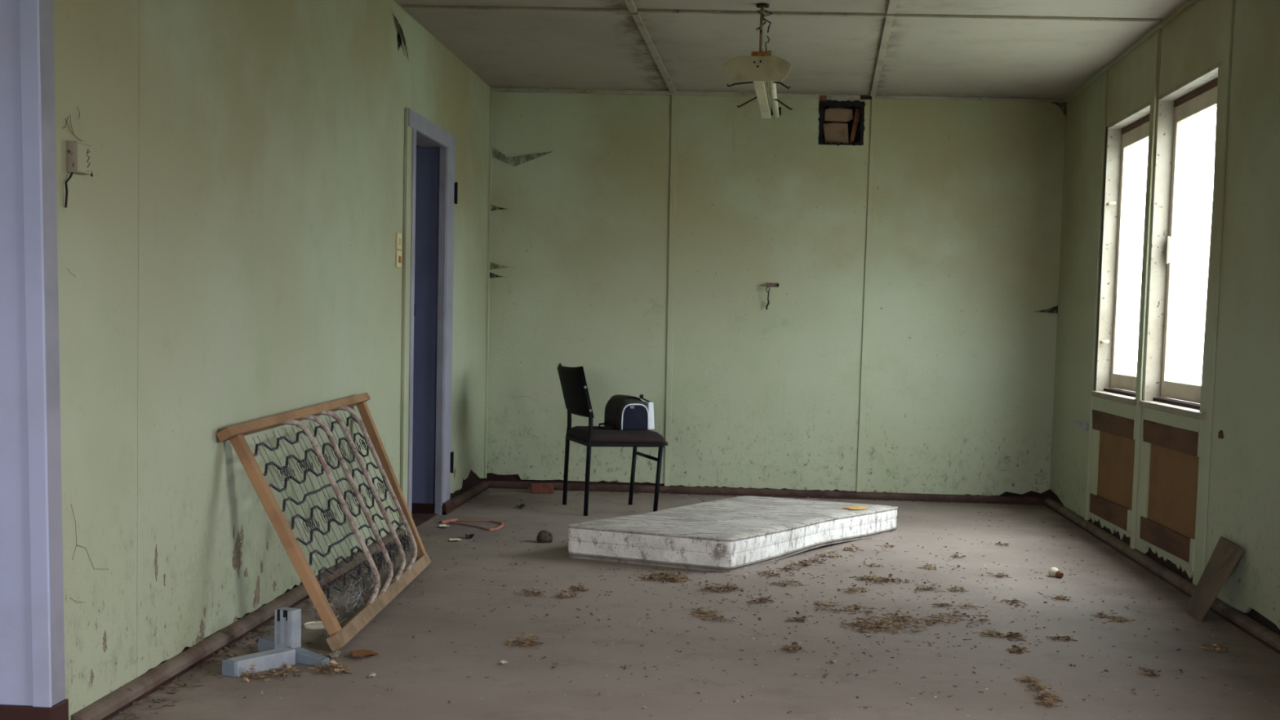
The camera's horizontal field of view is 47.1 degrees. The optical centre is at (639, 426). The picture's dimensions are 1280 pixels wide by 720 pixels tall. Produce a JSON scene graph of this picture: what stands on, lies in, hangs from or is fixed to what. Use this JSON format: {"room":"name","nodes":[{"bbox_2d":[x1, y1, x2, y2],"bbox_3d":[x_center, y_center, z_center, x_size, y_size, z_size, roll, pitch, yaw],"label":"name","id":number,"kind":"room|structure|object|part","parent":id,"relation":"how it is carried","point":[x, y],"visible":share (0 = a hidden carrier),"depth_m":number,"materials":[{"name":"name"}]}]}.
{"room":"abandoned building interior","nodes":[
{"label":"abandoned building interior","id":0,"kind":"room"},
{"bbox_2d":[0,0,68,719],"bbox_3d":[-2.888,-0.585,3.702,2.912,2.700,0.159,2,4,5],"label":"door frame","id":1,"kind":"structure","parent":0,"point":[33,679],"depth_m":3.60,"materials":[{"name":"purple paint"}]},
{"bbox_3d":[-2.917,0.708,3.824,2.912,0.103,0.096,2,4,5],"label":"baseboard","id":2,"kind":"part","parent":1,"relation":"part of","materials":[{"name":"brown wood"}]},
{"bbox_2d":[53,0,490,719],"bbox_3d":[-1.261,-0.853,6.559,0.111,2.900,6.040,2,4,5],"label":"wall","id":3,"kind":"structure","parent":0,"point":[228,247],"depth_m":4.79,"materials":[{"name":"green paint"}]},
{"bbox_2d":[63,106,81,141],"bbox_3d":[-1.430,-0.768,3.696,0.001,0.085,0.103,2,4,5],"label":"cobweb","id":4,"kind":"object","parent":3,"relation":"attached to","point":[77,106],"visible":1,"depth_m":3.69,"materials":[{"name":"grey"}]},
{"bbox_2d":[64,140,93,208],"bbox_3d":[-1.423,-0.635,3.716,0.028,0.168,0.124,2,4,5],"label":"junction box","id":5,"kind":"object","parent":3,"relation":"attached to","point":[78,154],"visible":1,"depth_m":3.68,"materials":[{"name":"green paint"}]},
{"bbox_3d":[-1.424,-0.677,3.679,0.026,0.078,0.006,2,4,5],"label":"plate","id":6,"kind":"part","parent":5,"relation":"part of","materials":[{"name":"white paint"}]},
{"bbox_2d":[66,267,93,602],"bbox_3d":[-1.443,0.026,3.842,0.001,0.871,0.235,2,4,5],"label":"stain","id":7,"kind":"object","parent":3,"relation":"attached to","point":[67,268],"visible":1,"depth_m":3.79,"materials":[{"name":"brown"}]},
{"bbox_2d":[71,528,406,719],"bbox_3d":[-1.314,0.650,5.525,0.036,0.050,3.485,2,4,5],"label":"baseboard","id":8,"kind":"structure","parent":3,"relation":"attached to","point":[108,706],"depth_m":4.61,"materials":[{"name":"brown wood"}]},
{"bbox_2d":[395,232,401,267],"bbox_3d":[-1.159,-0.849,7.059,0.017,0.165,0.080,2,4,5],"label":"light switch","id":9,"kind":"object","parent":3,"relation":"attached to","point":[398,236],"visible":1,"depth_m":7.04,"materials":[{"name":"plastic"}]},
{"bbox_3d":[-1.163,-0.807,7.062,0.010,0.080,0.080,2,4,5],"label":"plate","id":10,"kind":"part","parent":9,"relation":"part of","materials":[{"name":"plastic"}]},
{"bbox_3d":[-1.161,-0.892,7.056,0.010,0.079,0.080,2,4,5],"label":"plate","id":11,"kind":"part","parent":9,"relation":"part of","materials":[{"name":"plastic"}]},
{"bbox_2d":[392,13,408,61],"bbox_3d":[-1.131,-1.848,6.981,0.012,0.170,0.320,2,4,5],"label":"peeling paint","id":12,"kind":"object","parent":3,"relation":"attached to","point":[396,20],"visible":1,"depth_m":6.95,"materials":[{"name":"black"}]},
{"bbox_2d":[399,107,457,535],"bbox_3d":[-1.165,-0.537,7.740,0.166,2.105,1.111,2,4,5],"label":"door frame","id":13,"kind":"structure","parent":3,"relation":"in","point":[419,131],"depth_m":8.00,"materials":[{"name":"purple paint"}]},
{"bbox_3d":[-1.145,-0.503,7.314,0.024,2.100,0.066,2,4,5],"label":"architrave","id":14,"kind":"part","parent":13,"relation":"part of","materials":[{"name":"grey paint"}]},
{"bbox_3d":[-1.129,-0.585,7.341,0.006,0.060,0.014,2,4,5],"label":"strike plate","id":15,"kind":"part","parent":13,"relation":"part of","materials":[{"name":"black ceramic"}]},
{"bbox_3d":[-1.086,-1.542,7.665,0.025,0.085,1.105,2,4,5],"label":"architrave","id":16,"kind":"part","parent":13,"relation":"part of","materials":[{"name":"grey paint"}]},
{"bbox_3d":[-1.075,-0.592,8.177,0.024,2.055,0.190,2,4,5],"label":"architrave","id":17,"kind":"part","parent":13,"relation":"part of","materials":[{"name":"grey paint"}]},
{"bbox_2d":[451,480,488,510],"bbox_3d":[-1.039,0.412,8.908,0.040,0.050,1.130,2,4,5],"label":"baseboard","id":18,"kind":"structure","parent":3,"relation":"attached to","point":[464,496],"depth_m":8.88,"materials":[{"name":"brown wood"}]},
{"bbox_2d":[106,487,1013,719],"bbox_3d":[-0.590,0.553,7.337,2.658,0.018,6.585,4,5,35],"label":"baseboard","id":19,"kind":"structure","parent":3,"relation":"attached to","point":[221,651],"depth_m":4.77,"materials":[{"name":"brown wood"}]},
{"bbox_2d":[411,145,439,503],"bbox_3d":[-2.385,-1.000,8.224,2.580,2.900,0.130,2,4,5],"label":"wall","id":20,"kind":"structure","parent":0,"point":[428,159],"depth_m":8.09,"materials":[{"name":"blue paint"}]},
{"bbox_2d":[411,502,435,514],"bbox_3d":[-2.426,0.421,8.254,2.578,0.060,0.015,2,4,5],"label":"baseboard","id":21,"kind":"structure","parent":20,"relation":"attached to","point":[416,508],"depth_m":8.15,"materials":[{"name":"brown wood"}]},
{"bbox_2d":[442,498,453,515],"bbox_3d":[-1.078,0.451,8.248,0.020,0.065,0.195,2,4,5],"label":"baseboard","id":22,"kind":"structure","parent":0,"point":[448,506],"depth_m":8.21,"materials":[{"name":"brown wood"}]},
{"bbox_2d":[108,488,1279,719],"bbox_3d":[-1.224,0.893,3.581,6.935,0.150,12.400,2,4,5],"label":"floor","id":23,"kind":"structure","parent":0,"point":[437,675],"depth_m":5.14,"materials":[{"name":"grey concrete"}]},
{"bbox_2d":[222,606,328,677],"bbox_3d":[-1.114,0.667,4.601,0.277,0.158,0.386,2,4,5],"label":"stand foot","id":24,"kind":"object","parent":23,"relation":"on","point":[285,646],"visible":1,"depth_m":4.60,"materials":[{"name":"grey metal"}]},
{"bbox_3d":[-1.126,0.661,4.689,0.068,0.158,0.050,3,4,21],"label":"post","id":25,"kind":"part","parent":24,"relation":"part of","materials":[{"name":"grey metal"}]},
{"bbox_2d":[240,657,351,681],"bbox_3d":[-1.047,0.735,4.479,0.348,0.044,0.193,-2,6,-42],"label":"clump","id":26,"kind":"object","parent":23,"relation":"on","point":[335,668],"visible":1,"depth_m":4.49,"materials":[{"name":"brown plant"}]},
{"bbox_2d":[303,621,325,629],"bbox_3d":[-1.139,0.700,5.169,0.090,0.011,0.090,2,4,5],"label":"lid","id":27,"kind":"object","parent":23,"relation":"on","point":[313,624],"visible":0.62,"depth_m":5.15,"materials":[{"name":"plastic"}]},
{"bbox_2d":[215,392,431,652],"bbox_3d":[-1.103,0.293,5.600,0.426,0.760,1.694,2,4,5],"label":"bed base","id":28,"kind":"object","parent":23,"relation":"on","point":[340,636],"visible":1,"depth_m":5.40,"materials":[{"name":"brown wood"}]},
{"bbox_3d":[-1.165,0.355,4.827,0.380,0.652,0.054,2,4,8],"label":"rail","id":29,"kind":"part","parent":28,"relation":"part of","materials":[{"name":"brown wood"}]},
{"bbox_3d":[-1.278,-0.050,5.590,0.059,0.083,1.694,2,4,5],"label":"rail","id":30,"kind":"part","parent":28,"relation":"part of","materials":[{"name":"brown wood"}]},
{"bbox_3d":[-1.139,0.318,5.332,0.376,0.693,0.168,2,4,5],"label":"bent rod","id":31,"kind":"part","parent":28,"relation":"part of","materials":[{"name":"beige metal"}]},
{"bbox_3d":[-1.127,0.300,5.556,0.376,0.697,0.151,1,4,-1],"label":"bent rod","id":32,"kind":"part","parent":28,"relation":"part of","materials":[{"name":"beige metal"}]},
{"bbox_3d":[-1.114,0.282,5.782,0.387,0.700,0.140,1,4,-10],"label":"bent rod","id":33,"kind":"part","parent":28,"relation":"part of","materials":[{"name":"beige metal"}]},
{"bbox_3d":[-1.100,0.263,6.027,0.381,0.705,0.137,0,4,-12],"label":"bent rod","id":34,"kind":"part","parent":28,"relation":"part of","materials":[{"name":"beige metal"}]},
{"bbox_3d":[-0.971,0.645,5.616,0.058,0.061,1.684,1,4,2],"label":"rail","id":35,"kind":"part","parent":28,"relation":"part of","materials":[{"name":"brown wood"}]},
{"bbox_3d":[-1.080,0.231,6.379,0.304,0.674,0.053,1,4,-2],"label":"rail","id":36,"kind":"part","parent":28,"relation":"part of","materials":[{"name":"brown wood"}]},
{"bbox_2d":[328,650,341,657],"bbox_3d":[-0.986,0.733,4.717,0.038,0.014,0.053,3,5,24],"label":"scrap","id":37,"kind":"object","parent":23,"relation":"on","point":[335,655],"visible":1,"depth_m":4.72,"materials":[{"name":"white"}]},
{"bbox_2d":[349,648,378,657],"bbox_3d":[-0.896,0.733,4.738,0.092,0.014,0.106,5,6,42],"label":"dry leaf","id":38,"kind":"object","parent":23,"relation":"on","point":[358,653],"visible":1,"depth_m":4.75,"materials":[{"name":"brown plant"}]},
{"bbox_2d":[439,524,449,527],"bbox_3d":[-1.022,0.519,7.661,0.058,0.012,0.070,2,4,5],"label":"cap","id":39,"kind":"object","parent":23,"relation":"on","point":[441,525],"visible":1,"depth_m":7.67,"materials":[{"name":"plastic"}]},
{"bbox_2d":[448,537,461,540],"bbox_3d":[-0.906,0.556,7.208,0.058,0.009,0.071,1,4,-11],"label":"cap","id":40,"kind":"object","parent":23,"relation":"on","point":[451,539],"visible":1,"depth_m":7.22,"materials":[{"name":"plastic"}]},
{"bbox_2d":[465,533,474,538],"bbox_3d":[-0.848,0.544,7.328,0.044,0.020,0.085,2,4,5],"label":"leaf","id":41,"kind":"object","parent":23,"relation":"on","point":[468,536],"visible":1,"depth_m":7.32,"materials":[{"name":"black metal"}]},
{"bbox_2d":[440,518,503,530],"bbox_3d":[-0.850,0.516,7.791,0.401,0.021,0.244,5,5,39],"label":"strap","id":42,"kind":"object","parent":23,"relation":"on","point":[450,521],"visible":0.99,"depth_m":7.82,"materials":[{"name":"plastic"}]},
{"bbox_2d":[517,503,525,508],"bbox_3d":[-0.689,0.462,8.537,0.050,0.017,0.116,3,4,19],"label":"leaf","id":43,"kind":"object","parent":23,"relation":"on","point":[521,505],"visible":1,"depth_m":8.56,"materials":[{"name":"black plant"}]},
{"bbox_2d":[504,632,543,647],"bbox_3d":[-0.398,0.718,4.971,0.114,0.038,0.131,-2,5,-36],"label":"clump","id":44,"kind":"object","parent":23,"relation":"on","point":[526,640],"visible":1,"depth_m":4.96,"materials":[{"name":"brown plant"}]},
{"bbox_2d":[516,587,546,596],"bbox_3d":[-0.435,0.658,5.868,0.136,0.027,0.114,2,4,5],"label":"clump","id":45,"kind":"object","parent":23,"relation":"on","point":[526,591],"visible":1,"depth_m":5.86,"materials":[{"name":"brown plant"}]},
{"bbox_2d":[530,483,553,493],"bbox_3d":[-0.621,0.390,9.300,0.143,0.055,0.090,1,4,-8],"label":"brick","id":46,"kind":"object","parent":23,"relation":"on","point":[535,487],"visible":1,"depth_m":9.26,"materials":[{"name":"red brick"}]},
{"bbox_2d":[536,530,552,542],"bbox_3d":[-0.471,0.546,7.253,0.077,0.067,0.087,2,4,5],"label":"dried fruit","id":47,"kind":"object","parent":23,"relation":"on","point":[543,536],"visible":1,"depth_m":7.23,"materials":[{"name":"brown food"}]},
{"bbox_2d":[549,582,595,599],"bbox_3d":[-0.269,0.655,5.905,0.124,0.035,0.257,2,4,15],"label":"clump","id":48,"kind":"object","parent":23,"relation":"on","point":[566,590],"visible":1,"depth_m":5.87,"materials":[{"name":"brown plant"}]},
{"bbox_2d":[557,363,667,515],"bbox_3d":[-0.177,0.065,8.500,0.570,0.843,0.529,0,4,-13],"label":"chair","id":49,"kind":"object","parent":23,"relation":"on","point":[572,380],"visible":0.96,"depth_m":8.30,"materials":[{"name":"black metal"}]},
{"bbox_3d":[-0.447,0.069,8.696,0.080,0.793,0.025,1,4,-11],"label":"leg","id":50,"kind":"part","parent":49,"relation":"part of","materials":[{"name":"black metal"}]},
{"bbox_3d":[-0.387,-0.213,8.435,0.119,0.289,0.526,0,4,-17],"label":"backrest","id":51,"kind":"part","parent":49,"relation":"part of","materials":[{"name":"black plastic"}]},
{"bbox_3d":[-0.304,0.106,8.230,0.080,0.793,0.025,1,4,-11],"label":"leg","id":52,"kind":"part","parent":49,"relation":"part of","materials":[{"name":"black metal"}]},
{"bbox_3d":[-0.152,0.084,8.505,0.439,0.022,0.558,0,4,-17],"label":"seat frame","id":53,"kind":"part","parent":49,"relation":"part of","materials":[{"name":"black metal"}]},
{"bbox_3d":[-0.139,0.050,8.505,0.452,0.076,0.558,0,4,-17],"label":"seat","id":54,"kind":"part","parent":49,"relation":"part of","materials":[{"name":"black fabric"}]},
{"bbox_2d":[598,394,654,429],"bbox_3d":[-0.108,-0.094,8.539,0.319,0.200,0.304,0,4,-18],"label":"bag","id":55,"kind":"object","parent":49,"relation":"on","point":[621,411],"visible":1,"depth_m":8.43,"materials":[{"name":"grey fabric"}]},
{"bbox_3d":[-0.083,-0.157,8.558,0.144,0.052,0.228,0,4,-21],"label":"lid","id":56,"kind":"part","parent":55,"relation":"part of","materials":[{"name":"fabric"}]},
{"bbox_3d":[-0.027,-0.052,8.412,0.150,0.138,0.004,0,4,-18],"label":"panel","id":57,"kind":"part","parent":55,"relation":"part of","materials":[{"name":"blue fabric"}]},
{"bbox_3d":[-0.041,0.266,8.789,0.051,0.407,0.025,1,4,-11],"label":"leg","id":58,"kind":"part","parent":49,"relation":"part of","materials":[{"name":"black metal"}]},
{"bbox_3d":[0.102,0.303,8.322,0.051,0.407,0.025,1,4,-11],"label":"leg","id":59,"kind":"part","parent":49,"relation":"part of","materials":[{"name":"black metal"}]},
{"bbox_2d":[637,570,692,584],"bbox_3d":[0.113,0.632,6.290,0.241,0.044,0.192,3,4,20],"label":"clump","id":60,"kind":"object","parent":23,"relation":"on","point":[651,576],"visible":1,"depth_m":6.26,"materials":[{"name":"brown plant"}]},
{"bbox_2d":[688,607,731,622],"bbox_3d":[0.261,0.703,5.498,0.139,0.024,0.217,1,4,-10],"label":"clump","id":61,"kind":"object","parent":23,"relation":"on","point":[703,612],"visible":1,"depth_m":5.51,"materials":[{"name":"brown plant"}]},
{"bbox_2d":[695,582,741,593],"bbox_3d":[0.331,0.658,6.054,0.206,0.036,0.141,-2,5,-35],"label":"clump","id":62,"kind":"object","parent":23,"relation":"on","point":[713,588],"visible":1,"depth_m":6.05,"materials":[{"name":"brown plant"}]},
{"bbox_2d":[173,489,1271,718],"bbox_3d":[0.563,0.630,6.667,3.514,0.015,5.222,2,4,5],"label":"litter","id":63,"kind":"object","parent":23,"relation":"on","point":[958,566],"visible":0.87,"depth_m":5.62,"materials":[{"name":"brown plant"}]},
{"bbox_2d":[566,495,897,573],"bbox_3d":[0.528,0.504,7.376,0.872,0.161,1.919,4,5,32],"label":"mattress","id":64,"kind":"object","parent":23,"relation":"on","point":[730,535],"visible":1,"depth_m":6.84,"materials":[{"name":"white fabric"}]},
{"bbox_2d":[255,499,1266,719],"bbox_3d":[0.561,0.637,6.638,3.502,0.004,5.197,2,4,5],"label":"flakes","id":65,"kind":"object","parent":23,"relation":"on","point":[738,700],"visible":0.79,"depth_m":5.06,"materials":[{"name":"brown"}]},
{"bbox_2d":[748,594,808,653],"bbox_3d":[0.543,0.711,5.396,0.186,0.036,0.937,1,4,-4],"label":"clump","id":66,"kind":"object","parent":23,"relation":"on","point":[795,643],"visible":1,"depth_m":5.46,"materials":[{"name":"brown plant"}]},
{"bbox_2d":[756,543,863,586],"bbox_3d":[0.773,0.617,6.741,0.288,0.041,1.208,3,4,21],"label":"clump","id":67,"kind":"object","parent":23,"relation":"on","point":[806,563],"visible":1,"depth_m":6.72,"materials":[{"name":"brown plant"}]},
{"bbox_2d":[813,600,926,633],"bbox_3d":[0.873,0.707,5.545,0.340,0.038,0.560,1,4,-10],"label":"clump","id":68,"kind":"object","parent":23,"relation":"on","point":[875,623],"visible":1,"depth_m":5.42,"materials":[{"name":"brown plant"}]},
{"bbox_2d":[837,570,967,593],"bbox_3d":[1.113,0.663,6.241,0.552,0.037,0.440,2,4,5],"label":"clump","id":69,"kind":"object","parent":23,"relation":"on","point":[888,579],"visible":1,"depth_m":6.29,"materials":[{"name":"brown plant"}]},
{"bbox_2d":[897,598,991,626],"bbox_3d":[1.194,0.709,5.597,0.315,0.042,0.537,4,5,31],"label":"clump","id":70,"kind":"object","parent":23,"relation":"on","point":[926,620],"visible":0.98,"depth_m":5.53,"materials":[{"name":"brown plant"}]},
{"bbox_2d":[864,542,1071,606],"bbox_3d":[1.434,0.642,6.713,0.800,0.026,1.711,2,4,5],"label":"clump","id":71,"kind":"object","parent":23,"relation":"on","point":[1060,597],"visible":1,"depth_m":6.57,"materials":[{"name":"brown plant"}]},
{"bbox_2d":[975,630,1077,653],"bbox_3d":[1.380,0.755,5.160,0.347,0.022,0.344,2,4,5],"label":"clump","id":72,"kind":"object","parent":23,"relation":"on","point":[1015,648],"visible":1,"depth_m":5.25,"materials":[{"name":"brown plant"}]},
{"bbox_2d":[1014,674,1067,708],"bbox_3d":[1.220,0.797,4.463,0.108,0.032,0.362,2,4,5],"label":"clump","id":73,"kind":"object","parent":23,"relation":"on","point":[1025,678],"visible":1,"depth_m":4.41,"materials":[{"name":"brown plant"}]},
{"bbox_2d":[1048,567,1063,577],"bbox_3d":[1.869,0.655,6.581,0.048,0.044,0.079,-1,5,-30],"label":"ball","id":74,"kind":"object","parent":23,"relation":"on","point":[1053,571],"visible":1,"depth_m":6.57,"materials":[{"name":"plastic"}]},
{"bbox_2d":[1090,612,1230,675],"bbox_3d":[1.855,0.763,5.202,0.417,0.024,1.022,2,4,5],"label":"clump","id":75,"kind":"object","parent":23,"relation":"on","point":[1220,647],"visible":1,"depth_m":5.13,"materials":[{"name":"brown plant"}]},
{"bbox_2d":[1184,536,1244,621],"bbox_3d":[2.232,0.596,5.712,0.145,0.309,0.255,2,4,5],"label":"board","id":76,"kind":"object","parent":23,"relation":"on","point":[1226,554],"visible":1,"depth_m":5.70,"materials":[{"name":"brown wood"}]},
{"bbox_2d":[482,87,1066,497],"bbox_3d":[0.833,-1.006,9.368,3.818,2.900,0.158,2,4,3],"label":"wall","id":77,"kind":"structure","parent":0,"point":[902,344],"depth_m":9.31,"materials":[{"name":"green paint"}]},
{"bbox_2d":[489,262,498,270],"bbox_3d":[-0.874,-1.028,9.391,0.200,0.060,0.001,1,4,1],"label":"cobweb","id":78,"kind":"object","parent":77,"relation":"attached to","point":[493,264],"visible":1,"depth_m":9.39,"materials":[{"name":"white"}]},
{"bbox_2d":[489,272,502,278],"bbox_3d":[-0.910,-0.970,9.398,0.131,0.050,0.001,1,4,-1],"label":"cobweb","id":79,"kind":"object","parent":77,"relation":"attached to","point":[491,273],"visible":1,"depth_m":9.40,"materials":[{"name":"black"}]},
{"bbox_2d":[490,204,510,210],"bbox_3d":[-0.890,-1.398,9.366,0.150,0.050,0.001,1,4,0],"label":"cobweb","id":80,"kind":"object","parent":77,"relation":"attached to","point":[494,207],"visible":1,"depth_m":9.37,"materials":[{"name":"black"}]},
{"bbox_2d":[494,150,552,166],"bbox_3d":[-0.757,-1.724,9.327,0.400,0.138,0.030,2,4,3],"label":"cobweb","id":81,"kind":"object","parent":77,"relation":"attached to","point":[528,157],"visible":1,"depth_m":9.32,"materials":[{"name":"white"}]},
{"bbox_2d":[488,480,1045,505],"bbox_3d":[0.793,0.422,9.394,3.557,0.046,0.034,2,4,3],"label":"baseboard","id":82,"kind":"structure","parent":77,"relation":"attached to","point":[492,484],"depth_m":9.37,"materials":[{"name":"brown wood"}]},
{"bbox_2d":[765,282,778,310],"bbox_3d":[0.837,-0.826,9.295,0.086,0.173,0.052,2,4,5],"label":"wall hook","id":83,"kind":"object","parent":77,"relation":"attached to","point":[769,285],"visible":1,"depth_m":9.30,"materials":[{"name":"black metal"}]},
{"bbox_2d":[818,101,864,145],"bbox_3d":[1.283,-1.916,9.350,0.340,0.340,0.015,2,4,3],"label":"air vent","id":84,"kind":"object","parent":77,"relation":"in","point":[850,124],"depth_m":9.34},
{"bbox_2d":[817,99,865,146],"bbox_3d":[1.268,-1.910,9.241,0.295,0.285,0.054,2,4,3],"label":"air vent","id":85,"kind":"object","parent":77,"relation":"in","point":[836,133],"depth_m":9.24,"materials":[{"name":"brick"}]},
{"bbox_2d":[1036,305,1057,313],"bbox_3d":[2.543,-0.738,9.216,0.160,0.050,0.001,2,4,7],"label":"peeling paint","id":86,"kind":"object","parent":77,"relation":"attached to","point":[1055,308],"visible":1,"depth_m":9.21,"materials":[{"name":"black"}]},
{"bbox_2d":[393,0,1197,102],"bbox_3d":[-1.157,-1.893,3.380,6.935,0.402,12.400,2,4,5],"label":"ceiling","id":87,"kind":"structure","parent":0,"point":[1022,51],"depth_m":7.61,"materials":[{"name":"white paint"}]},
{"bbox_2d":[720,3,792,118],"bbox_3d":[0.597,-1.790,7.377,0.351,0.403,1.270,2,4,5],"label":"pendant lamp","id":88,"kind":"object","parent":87,"relation":"hanging from","point":[759,68],"visible":1,"depth_m":6.78,"materials":[{"name":"beige metal"}]},
{"bbox_3d":[0.535,-1.655,6.780,0.330,0.117,0.010,2,4,5],"label":"plate","id":89,"kind":"part","parent":88,"relation":"part of","materials":[{"name":"beige metal"}]},
{"bbox_3d":[0.562,-1.832,6.769,0.020,0.230,0.020,2,4,5],"label":"stem","id":90,"kind":"part","parent":88,"relation":"part of","materials":[{"name":"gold metal"}]},
{"bbox_3d":[0.687,-1.868,7.859,0.024,0.291,0.018,2,4,5],"label":"stem","id":91,"kind":"part","parent":88,"relation":"part of","materials":[{"name":"beige metal"}]},
{"bbox_2d":[1052,102,1066,115],"bbox_3d":[2.607,-1.967,9.121,0.090,0.112,0.015,2,4,3],"label":"cobweb","id":92,"kind":"object","parent":87,"relation":"attached to","point":[1055,103],"visible":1,"depth_m":9.12,"materials":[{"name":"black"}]},
{"bbox_2d":[1049,0,1279,635],"bbox_3d":[2.197,-0.527,3.205,0.131,2.900,12.400,2,4,5],"label":"wall","id":93,"kind":"structure","parent":0,"point":[1165,485],"depth_m":6.18,"materials":[{"name":"green paint"}]},
{"bbox_2d":[1074,420,1088,431],"bbox_3d":[2.535,-0.011,8.449,0.020,0.050,0.350,2,4,5],"label":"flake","id":94,"kind":"object","parent":93,"relation":"attached to","point":[1083,424],"visible":1,"depth_m":8.38,"materials":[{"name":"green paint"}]},
{"bbox_3d":[2.475,0.443,7.747,0.011,0.121,0.838,2,4,5],"label":"brown rail","id":95,"kind":"part","parent":93,"relation":"part of","materials":[{"name":"brown wood"}]},
{"bbox_3d":[2.486,-0.011,7.718,0.011,0.109,0.920,2,4,5],"label":"brown rail","id":96,"kind":"part","parent":93,"relation":"part of","materials":[{"name":"brown wood"}]},
{"bbox_3d":[2.489,-0.102,7.724,0.004,0.075,0.915,2,4,5],"label":"apron rail","id":97,"kind":"part","parent":93,"relation":"part of","materials":[{"name":"green paint"}]},
{"bbox_2d":[1091,101,1150,404],"bbox_3d":[2.558,-0.875,7.624,0.147,1.484,0.917,2,4,5],"label":"window","id":98,"kind":"structure","parent":93,"relation":"in","point":[1132,129],"depth_m":8.03,"materials":[{"name":"white paint"}]},
{"bbox_3d":[2.517,-0.151,7.678,0.101,0.030,0.909,2,4,5],"label":"sill","id":99,"kind":"part","parent":98,"relation":"part of","materials":[{"name":"white paint"}]},
{"bbox_3d":[2.583,-0.225,7.665,0.035,0.079,0.790,2,4,5],"label":"rail","id":100,"kind":"part","parent":98,"relation":"part of","materials":[{"name":"beige paint"}]},
{"bbox_3d":[2.601,-0.874,7.618,0.004,1.235,0.800,2,4,5],"label":"glass pane","id":101,"kind":"part","parent":98,"relation":"part of","materials":[{"name":"white"}]},
{"bbox_3d":[2.614,-1.524,7.571,0.035,0.078,0.790,2,4,5],"label":"rail","id":102,"kind":"part","parent":98,"relation":"part of","materials":[{"name":"beige paint"}]},
{"bbox_2d":[1044,497,1279,653],"bbox_3d":[2.093,0.897,3.273,0.036,0.046,12.120,2,4,5],"label":"baseboard","id":103,"kind":"structure","parent":93,"relation":"attached to","point":[1254,628],"depth_m":6.49,"materials":[{"name":"brown wood"}]},
{"bbox_3d":[2.388,0.511,6.673,0.011,0.114,0.838,2,4,5],"label":"brown rail","id":104,"kind":"part","parent":93,"relation":"part of","materials":[{"name":"brown wood"}]},
{"bbox_3d":[2.401,0.047,6.652,0.011,0.108,0.883,2,4,5],"label":"brown rail","id":105,"kind":"part","parent":93,"relation":"part of","materials":[{"name":"brown wood"}]},
{"bbox_3d":[2.402,-0.034,6.645,0.004,0.060,0.885,2,4,5],"label":"apron rail","id":106,"kind":"part","parent":93,"relation":"part of","materials":[{"name":"green paint"}]},
{"bbox_2d":[1138,60,1222,420],"bbox_3d":[2.472,-0.801,6.563,0.147,1.484,1.012,2,4,5],"label":"window","id":107,"kind":"structure","parent":93,"relation":"in","point":[1197,95],"depth_m":7.01,"materials":[{"name":"white paint"}]},
{"bbox_3d":[2.432,-0.076,6.617,0.101,0.030,1.004,2,4,5],"label":"sill","id":108,"kind":"part","parent":107,"relation":"part of","materials":[{"name":"white paint"}]},
{"bbox_3d":[2.497,-0.150,6.604,0.035,0.079,0.885,2,4,5],"label":"rail","id":109,"kind":"part","parent":107,"relation":"part of","materials":[{"name":"beige paint"}]},
{"bbox_3d":[2.515,-0.800,6.557,0.004,1.235,0.895,2,4,5],"label":"glass pane","id":110,"kind":"part","parent":107,"relation":"part of","materials":[{"name":"white"}]},
{"bbox_3d":[2.528,-1.449,6.510,0.035,0.078,0.885,2,4,5],"label":"rail","id":111,"kind":"part","parent":107,"relation":"part of","materials":[{"name":"beige paint"}]},
{"bbox_2d":[1217,430,1223,438],"bbox_3d":[2.338,0.031,5.903,0.010,0.033,0.044,2,4,5],"label":"plug","id":112,"kind":"object","parent":93,"relation":"attached to","point":[1220,435],"visible":1,"depth_m":5.90,"materials":[{"name":"black plastic"}]},
{"label":"outside","id":113,"kind":"structure","parent":0,"visible":0},
{"bbox_2d":[1119,361,1202,402],"bbox_3d":[60.870,2.634,5.322,115.885,0.001,140.000,2,4,5],"label":"ground","id":114,"kind":"structure","parent":113,"point":[1179,369],"depth_m":60.09,"materials":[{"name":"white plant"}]}
]}

